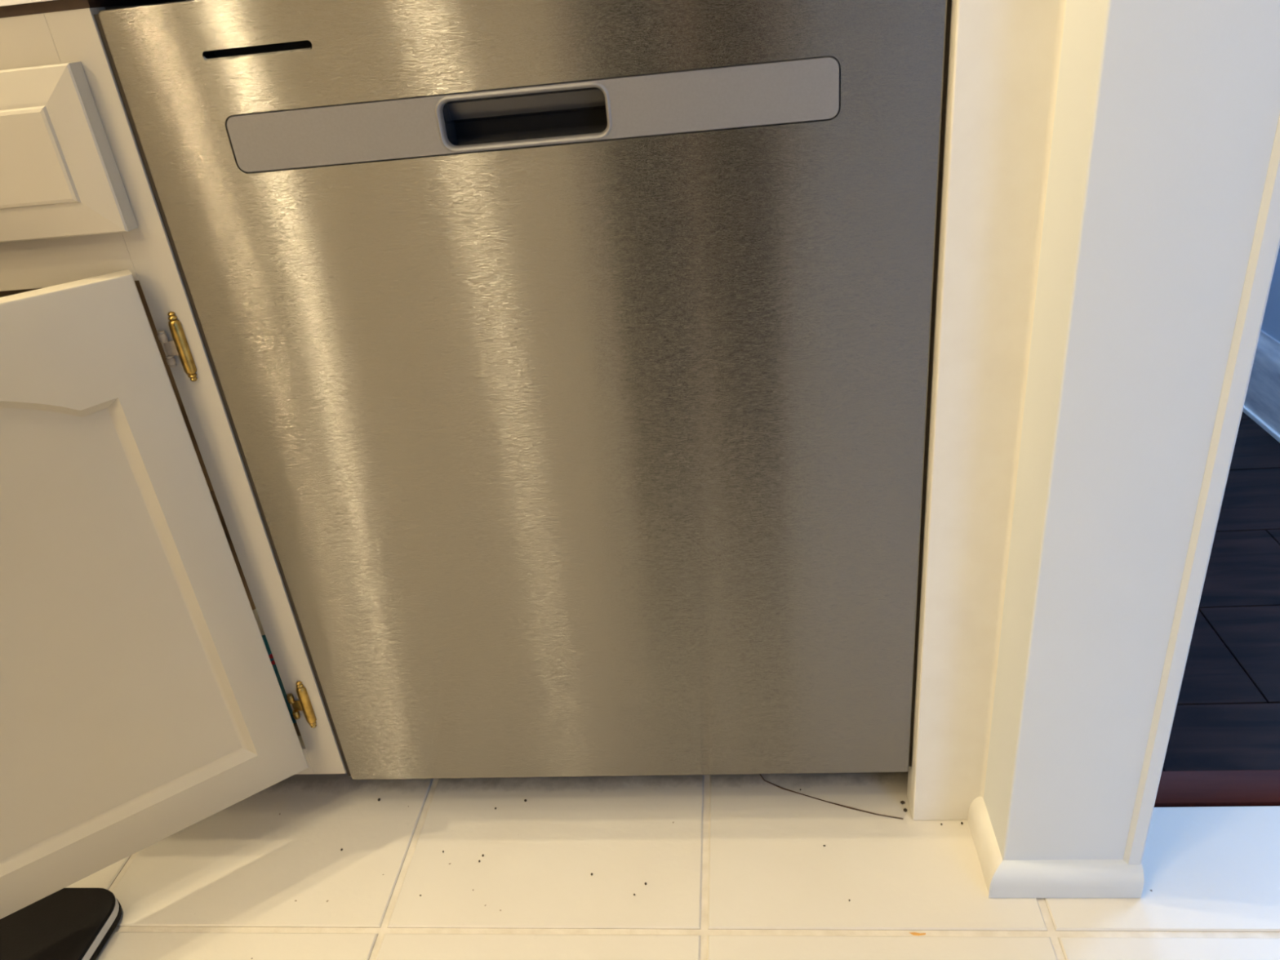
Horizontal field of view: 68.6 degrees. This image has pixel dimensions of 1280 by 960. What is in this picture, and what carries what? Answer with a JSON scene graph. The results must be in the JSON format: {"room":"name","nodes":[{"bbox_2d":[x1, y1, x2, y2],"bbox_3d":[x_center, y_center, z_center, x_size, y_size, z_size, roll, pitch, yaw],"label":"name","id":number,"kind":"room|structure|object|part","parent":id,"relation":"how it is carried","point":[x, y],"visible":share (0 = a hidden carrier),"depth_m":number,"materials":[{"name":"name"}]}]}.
{"room":"kitchen","nodes":[
{"label":"kitchen","id":0,"kind":"room"},
{"bbox_2d":[64,411,1279,959],"bbox_3d":[-0.298,0.440,1.001,5.400,0.122,6.100,-3,28,7],"label":"floor","id":1,"kind":"structure","parent":0,"point":[732,867],"depth_m":0.92,"materials":[{"name":"tile"}]},
{"bbox_2d":[0,888,122,959],"bbox_3d":[-0.699,0.498,0.825,0.357,0.023,0.314,-3,28,7],"label":"shoe","id":2,"kind":"object","parent":1,"relation":"on","point":[67,923],"visible":1,"depth_m":0.90,"materials":[{"name":"black rubber"}]},
{"bbox_2d":[0,3,346,919],"bbox_3d":[-0.754,-0.039,1.027,0.856,0.786,0.867,-3,28,7],"label":"base cabinet","id":3,"kind":"object","parent":1,"relation":"on","point":[142,700],"visible":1,"depth_m":0.79,"materials":[{"name":"paint"}]},
{"bbox_3d":[-0.596,-0.230,0.707,0.412,0.117,0.022,-3,28,7],"label":"drawer","id":4,"kind":"part","parent":3,"relation":"part of","materials":[{"name":"paint"}]},
{"bbox_2d":[0,0,187,17],"bbox_3d":[-0.630,-0.484,0.949,1.843,0.043,0.651,-3,28,7],"label":"countertop","id":5,"kind":"structure","parent":3,"relation":"on","point":[8,8],"depth_m":0.65,"materials":[{"name":"laminate"}]},
{"bbox_3d":[-0.727,-0.287,1.379,0.829,0.688,0.010,-3,28,7],"label":"panel","id":6,"kind":"part","parent":3,"relation":"part of","materials":[{"name":"white wood"}]},
{"bbox_3d":[-0.330,-0.163,1.086,0.013,0.706,0.581,-3,28,7],"label":"panel","id":7,"kind":"part","parent":3,"relation":"part of","materials":[{"name":"silver metal"}]},
{"bbox_3d":[-0.531,0.132,0.756,0.317,0.517,0.264,-3,28,7],"label":"door","id":8,"kind":"part","parent":3,"relation":"part of","materials":[{"name":"paint"}]},
{"bbox_3d":[-0.381,-0.107,0.765,0.011,0.012,0.002,-3,28,7],"label":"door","id":9,"kind":"part","parent":3,"relation":"part of","materials":[{"name":"paint"}]},
{"bbox_3d":[-0.372,-0.108,0.765,0.009,0.042,0.002,-3,28,7],"label":"frame","id":10,"kind":"part","parent":3,"relation":"part of","materials":[{"name":"white wood"}]},
{"bbox_3d":[-0.714,0.157,1.294,0.829,0.013,0.581,-3,28,7],"label":"panel","id":11,"kind":"part","parent":3,"relation":"part of","materials":[{"name":"white wood"}]},
{"bbox_2d":[253,608,296,723],"bbox_3d":[-0.388,0.196,1.002,0.053,0.130,0.053,-3,28,7],"label":"bottle","id":12,"kind":"object","parent":3,"relation":"on","point":[255,614],"visible":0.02,"depth_m":0.97,"materials":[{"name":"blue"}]},
{"bbox_3d":[-0.344,0.227,0.944,0.011,0.012,0.002,-3,28,7],"label":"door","id":13,"kind":"part","parent":3,"relation":"part of","materials":[{"name":"gold metal"}]},
{"bbox_2d":[93,0,951,779],"bbox_3d":[-0.030,-0.138,1.062,0.582,0.782,0.600,-3,28,7],"label":"dishwasher","id":14,"kind":"object","parent":1,"relation":"on","point":[571,361],"visible":1,"depth_m":0.74,"materials":[{"name":"silver metal"}]},
{"bbox_3d":[-0.081,-0.258,0.665,0.437,0.040,0.012,-3,28,7],"label":"handle plate","id":15,"kind":"part","parent":14,"relation":"part of","materials":[{"name":"silver metal"}]},
{"bbox_2d":[340,788,963,901],"bbox_3d":[0.004,0.366,0.948,0.635,0.003,0.136,-3,28,7],"label":"crumbs","id":16,"kind":"object","parent":1,"relation":"on","point":[379,799],"visible":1,"depth_m":0.95,"materials":[{"name":"brown food"}]},
{"bbox_2d":[759,773,902,819],"bbox_3d":[0.191,0.330,0.977,0.162,0.002,0.016,11,33,29],"label":"thread","id":17,"kind":"object","parent":1,"relation":"on","point":[846,806],"visible":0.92,"depth_m":0.97,"materials":[{"name":"brown"}]},
{"bbox_2d":[909,932,925,935],"bbox_3d":[0.247,0.404,0.835,0.016,0.001,0.004,-3,28,7],"label":"chip","id":18,"kind":"object","parent":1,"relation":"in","point":[912,933],"visible":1,"depth_m":0.83,"materials":[{"name":"orange"}]},
{"bbox_2d":[1154,769,1279,806],"bbox_3d":[1.359,0.268,0.850,1.820,0.011,0.040,-3,28,7],"label":"threshold","id":19,"kind":"object","parent":1,"relation":"on","point":[1237,788],"depth_m":0.93,"materials":[{"name":"brown wood"}]},
{"bbox_2d":[983,0,1279,860],"bbox_3d":[0.393,-1.397,1.660,0.116,2.550,3.088,-3,28,7],"label":"wall partition","id":20,"kind":"structure","parent":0,"point":[1167,112],"depth_m":0.63,"materials":[{"name":"paint"}]},
{"bbox_2d":[967,796,1002,896],"bbox_3d":[0.327,0.345,0.887,0.012,0.034,0.090,-3,28,7],"label":"baseboard","id":21,"kind":"structure","parent":20,"relation":"attached to","point":[988,853],"depth_m":0.88,"materials":[{"name":"paint"}]},
{"bbox_2d":[906,0,1066,820],"bbox_3d":[0.269,-0.012,0.765,0.065,0.784,0.036,-3,28,7],"label":"trim","id":22,"kind":"structure","parent":20,"relation":"attached to","point":[1003,65],"depth_m":0.71,"materials":[{"name":"paint"}]},
{"bbox_2d":[988,859,1143,897],"bbox_3d":[0.382,0.360,0.847,0.132,0.034,0.014,-3,28,7],"label":"baseboard","id":23,"kind":"structure","parent":20,"relation":"attached to","point":[1013,878],"depth_m":0.84,"materials":[{"name":"paint"}]},
{"bbox_2d":[1123,115,1279,864],"bbox_3d":[0.323,-0.725,0.283,0.015,2.420,0.035,-3,28,7],"label":"trim","id":24,"kind":"structure","parent":20,"relation":"attached to","point":[1266,241],"depth_m":0.66,"materials":[{"name":"paint"}]},
{"bbox_2d":[1261,245,1279,342],"bbox_3d":[1.084,-1.618,1.930,0.105,2.550,2.300,-3,28,7],"label":"wall","id":25,"kind":"structure","parent":0,"point":[1270,326],"depth_m":1.56,"materials":[{"name":"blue paint"}]},
{"bbox_2d":[1242,329,1279,442],"bbox_3d":[1.129,-0.641,2.453,0.022,0.136,2.290,-3,28,7],"label":"baseboard","id":26,"kind":"structure","parent":25,"relation":"attached to","point":[1262,401],"depth_m":1.57,"materials":[{"name":"paint"}]}
]}

